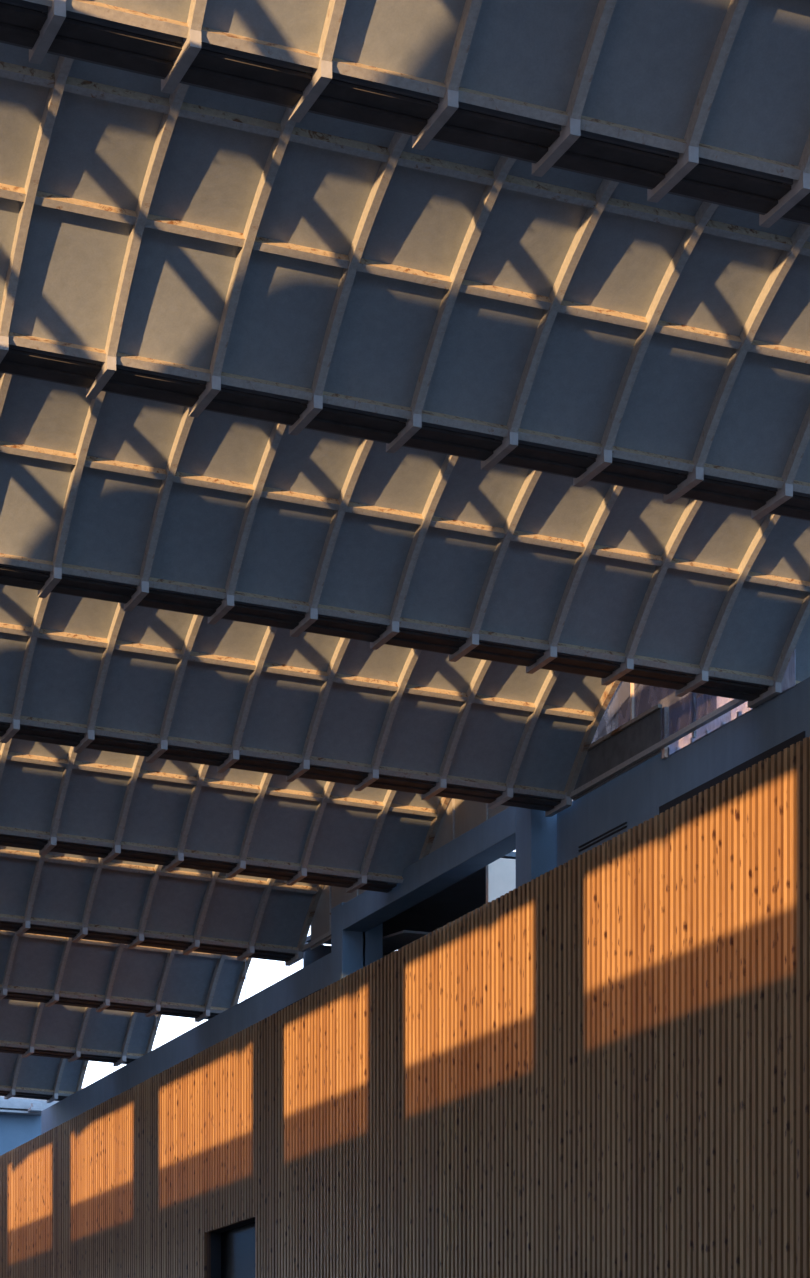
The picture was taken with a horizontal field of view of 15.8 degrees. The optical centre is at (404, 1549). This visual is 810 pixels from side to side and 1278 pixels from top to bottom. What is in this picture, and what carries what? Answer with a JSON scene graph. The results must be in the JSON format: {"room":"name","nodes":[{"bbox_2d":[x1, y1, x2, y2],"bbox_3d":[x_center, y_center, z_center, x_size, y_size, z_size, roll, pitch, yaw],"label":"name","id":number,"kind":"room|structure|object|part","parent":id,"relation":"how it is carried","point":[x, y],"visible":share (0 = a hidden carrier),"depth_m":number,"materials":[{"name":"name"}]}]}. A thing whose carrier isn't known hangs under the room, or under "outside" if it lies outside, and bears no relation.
{"room":"large industrial hall","nodes":[
{"label":"large industrial hall","id":0,"kind":"room"},
{"bbox_2d":[0,1113,40,1155],"bbox_3d":[-12.679,-8.375,71.049,19.000,4.750,0.200,0,0,-22],"label":"wall","id":1,"kind":"structure","parent":0,"point":[16,1130],"depth_m":72.17,"materials":[{"name":"white paint"}]},
{"bbox_2d":[0,1088,82,1115],"bbox_3d":[-12.623,-11.125,70.910,19.000,0.750,0.500,0,0,-22],"label":"beam","id":2,"kind":"structure","parent":1,"relation":"on","point":[13,1105],"depth_m":72.03,"materials":[{"name":"paint"}]},
{"bbox_2d":[28,1103,44,1112],"bbox_3d":[-9.061,-10.880,71.897,0.350,0.200,0.300,0,0,-22],"label":"lamp","id":3,"kind":"object","parent":2,"relation":"attached to","point":[35,1107],"visible":0.88,"depth_m":71.80,"materials":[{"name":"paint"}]},
{"bbox_2d":[0,1052,87,1102],"bbox_3d":[-15.003,-11.524,61.937,17.940,2.400,5.653,0,0,-22],"label":"vault","id":4,"kind":"object","parent":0,"point":[51,1079],"visible":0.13,"depth_m":66.70,"materials":[{"name":"paint"}]},
{"bbox_2d":[0,999,161,1066],"bbox_3d":[-12.912,-11.515,56.685,17.940,2.400,5.839,0,0,-22],"label":"vault","id":5,"kind":"object","parent":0,"point":[27,1028],"visible":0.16,"depth_m":61.25,"materials":[{"name":"paint"}]},
{"bbox_2d":[156,1014,156,1047],"bbox_3d":[-5.117,-11.250,60.181,0.012,2.100,0.012,0,0,-22],"label":"wire","id":6,"kind":"object","parent":5,"relation":"attached to","point":[156,1014],"visible":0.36,"depth_m":60.18,"materials":[{"name":"metal"}]},
{"bbox_2d":[0,930,323,1021],"bbox_3d":[-10.811,-11.501,51.406,17.940,2.400,5.702,0,0,-22],"label":"vault","id":7,"kind":"object","parent":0,"point":[49,970],"visible":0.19,"depth_m":55.58,"materials":[{"name":"paint"}]},
{"bbox_2d":[245,959,245,998],"bbox_3d":[-2.990,-11.250,54.839,0.012,2.100,0.012,0,0,-22],"label":"wire","id":8,"kind":"object","parent":7,"relation":"attached to","point":[245,959],"visible":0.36,"depth_m":54.84,"materials":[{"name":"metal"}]},
{"bbox_2d":[0,846,324,965],"bbox_3d":[-9.049,-11.555,46.143,17.320,2.381,5.564,0,0,-22],"label":"vault","id":9,"kind":"object","parent":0,"point":[76,897],"visible":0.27,"depth_m":49.95,"materials":[{"name":"paint"}]},
{"bbox_2d":[302,885,366,951],"bbox_3d":[-1.011,-11.301,49.354,0.070,1.701,4.370,0,0,-22],"label":"glazing","id":10,"kind":"object","parent":9,"relation":"attached to","point":[331,896],"visible":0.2,"depth_m":50.26,"materials":[{"name":"glass"}]},
{"bbox_3d":[-1.011,-10.535,49.354,0.070,0.070,4.370,0,0,-22],"label":"sill rail","id":11,"kind":"part","parent":10,"relation":"part of","materials":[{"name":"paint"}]},
{"bbox_2d":[0,738,450,892],"bbox_3d":[-6.999,-11.624,40.966,17.300,2.354,5.761,0,0,-22],"label":"vault","id":12,"kind":"object","parent":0,"point":[108,806],"visible":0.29,"depth_m":44.52,"materials":[{"name":"paint"}]},
{"bbox_2d":[429,798,509,853],"bbox_3d":[1.012,-11.353,44.272,0.070,1.706,4.370,0,0,-22],"label":"glazing","id":13,"kind":"object","parent":12,"relation":"attached to","point":[459,817],"visible":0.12,"depth_m":44.73,"materials":[{"name":"clear glass"}]},
{"bbox_2d":[0,584,620,816],"bbox_3d":[-4.867,-11.607,35.639,17.320,2.381,5.898,0,0,-22],"label":"vault","id":14,"kind":"object","parent":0,"point":[80,673],"visible":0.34,"depth_m":38.85,"materials":[{"name":"paint"}]},
{"bbox_2d":[570,668,794,800],"bbox_3d":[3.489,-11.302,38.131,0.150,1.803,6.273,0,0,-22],"label":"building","id":15,"kind":"structure","parent":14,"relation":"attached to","point":[640,722],"depth_m":38.98,"materials":[{"name":"paint"}]},
{"bbox_3d":[2.926,-11.085,39.477,0.060,0.050,2.289,0,0,-22],"label":"rail","id":16,"kind":"part","parent":15,"relation":"part of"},
{"bbox_3d":[3.217,-11.392,38.795,0.006,1.623,3.902,0,0,-22],"label":"pane","id":17,"kind":"part","parent":15,"relation":"part of","materials":[{"name":"clear glass"}]},
{"bbox_3d":[3.303,-10.555,38.502,0.080,0.070,5.300,0,0,-22],"label":"rail","id":18,"kind":"part","parent":15,"relation":"part of","materials":[{"name":"metal"}]},
{"bbox_2d":[303,944,393,967],"bbox_3d":[-0.923,-9.650,51.996,1.850,2.100,0.100,0,0,-22],"label":"wall","id":19,"kind":"structure","parent":0,"point":[310,956],"depth_m":51.68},
{"bbox_2d":[41,923,382,1133],"bbox_3d":[-4.440,-9.850,58.669,0.350,1.300,21.100,0,0,-22],"label":"beam","id":20,"kind":"structure","parent":19,"relation":"attached to","point":[315,976],"depth_m":56.65,"materials":[{"name":"grey metal"}]},
{"bbox_2d":[277,989,319,1011],"bbox_3d":[-1.870,-9.510,51.727,0.030,0.420,2.300,0,0,-22],"label":"trim","id":21,"kind":"structure","parent":19,"relation":"attached to","point":[319,989],"depth_m":51.72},
{"bbox_2d":[383,930,431,953],"bbox_3d":[-0.373,-10.360,50.143,0.700,0.320,3.650,0,0,-22],"label":"flap","id":22,"kind":"object","parent":19,"relation":"attached to","point":[395,941],"visible":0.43,"depth_m":49.14,"materials":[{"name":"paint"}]},
{"bbox_2d":[0,736,809,1277],"bbox_3d":[-2.620,-3.922,52.404,0.103,11.044,41.486,0,0,-22],"label":"wall","id":23,"kind":"structure","parent":0,"point":[600,1067],"depth_m":41.50,"materials":[{"name":"brown wood"}]},
{"bbox_2d":[211,1218,254,1277],"bbox_3d":[-2.739,-2.295,53.991,0.850,7.790,3.250,0,0,-22],"label":"window","id":24,"kind":"structure","parent":23,"relation":"in","point":[232,1247],"depth_m":54.48,"materials":[{"name":"glass"}]},
{"bbox_2d":[0,373,809,707],"bbox_3d":[-1.752,-11.582,30.720,19.470,2.448,5.722,0,0,-22],"label":"vault","id":25,"kind":"object","parent":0,"point":[130,501],"visible":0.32,"depth_m":33.05,"materials":[{"name":"paint"}]},
{"bbox_2d":[557,677,809,866],"bbox_3d":[5.258,-9.865,34.308,0.350,1.330,15.860,0,0,-22],"label":"concrete beam","id":26,"kind":"structure","parent":25,"relation":"attached to","point":[634,797],"depth_m":38.12,"materials":[{"name":"grey concrete"}]},
{"bbox_2d":[578,822,626,847],"bbox_3d":[2.716,-9.825,40.206,0.030,0.020,1.500,0,0,-22],"label":"trim","id":27,"kind":"structure","parent":26,"relation":"attached to","point":[624,823],"depth_m":40.18,"materials":[{"name":"black metal"}]},
{"bbox_2d":[659,731,804,814],"bbox_3d":[4.076,-9.650,36.792,0.030,0.300,3.850,0,0,-22],"label":"trim","id":28,"kind":"structure","parent":26,"relation":"attached to","point":[799,737],"depth_m":36.65,"materials":[{"name":"black metal"}]},
{"bbox_2d":[0,0,809,227],"bbox_3d":[2.430,-11.596,20.217,19.470,2.448,5.732,0,0,-22],"label":"vault","id":29,"kind":"object","parent":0,"point":[708,101],"visible":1,"depth_m":21.84,"materials":[{"name":"paint"}]},
{"bbox_2d":[0,43,809,520],"bbox_3d":[0.338,-11.589,25.471,19.470,2.448,5.761,0,0,-22],"label":"vault","id":30,"kind":"object","parent":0,"point":[198,249],"visible":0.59,"depth_m":26.82,"materials":[{"name":"paint"}]},
{"bbox_2d":[306,851,515,943],"bbox_3d":[0.427,-10.760,48.605,1.850,0.080,7.200,0,0,-22],"label":"ceiling","id":31,"kind":"structure","parent":0,"point":[468,894],"depth_m":48.81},
{"bbox_3d":[1.056,-8.550,47.026,1.850,0.100,10.600,0,0,-22],"label":"floor","id":32,"kind":"structure","parent":0,"visible":0},
{"bbox_2d":[331,902,364,983],"bbox_3d":[-0.949,-9.690,48.994,0.420,2.180,0.540,0,0,-22],"label":"concrete column","id":33,"kind":"structure","parent":32,"relation":"on","point":[347,954],"depth_m":48.77,"materials":[{"name":"concrete"}]},
{"bbox_2d":[486,858,515,903],"bbox_3d":[1.814,-9.591,44.906,1.210,1.979,0.100,0,0,-22],"label":"board","id":34,"kind":"object","parent":32,"relation":"on","point":[501,873],"visible":0.02,"depth_m":44.71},
{"bbox_2d":[516,807,556,887],"bbox_3d":[1.883,-9.650,41.882,0.420,2.100,0.550,0,0,-22],"label":"concrete column","id":35,"kind":"structure","parent":32,"relation":"on","point":[536,834],"depth_m":41.65,"materials":[{"name":"concrete"}]},
{"bbox_2d":[342,806,515,931],"bbox_3d":[0.466,-10.525,45.440,0.420,0.430,7.110,0,0,-22],"label":"concrete beam","id":36,"kind":"structure","parent":35,"relation":"on","point":[494,838],"depth_m":44.98,"materials":[{"name":"concrete"}]}
]}

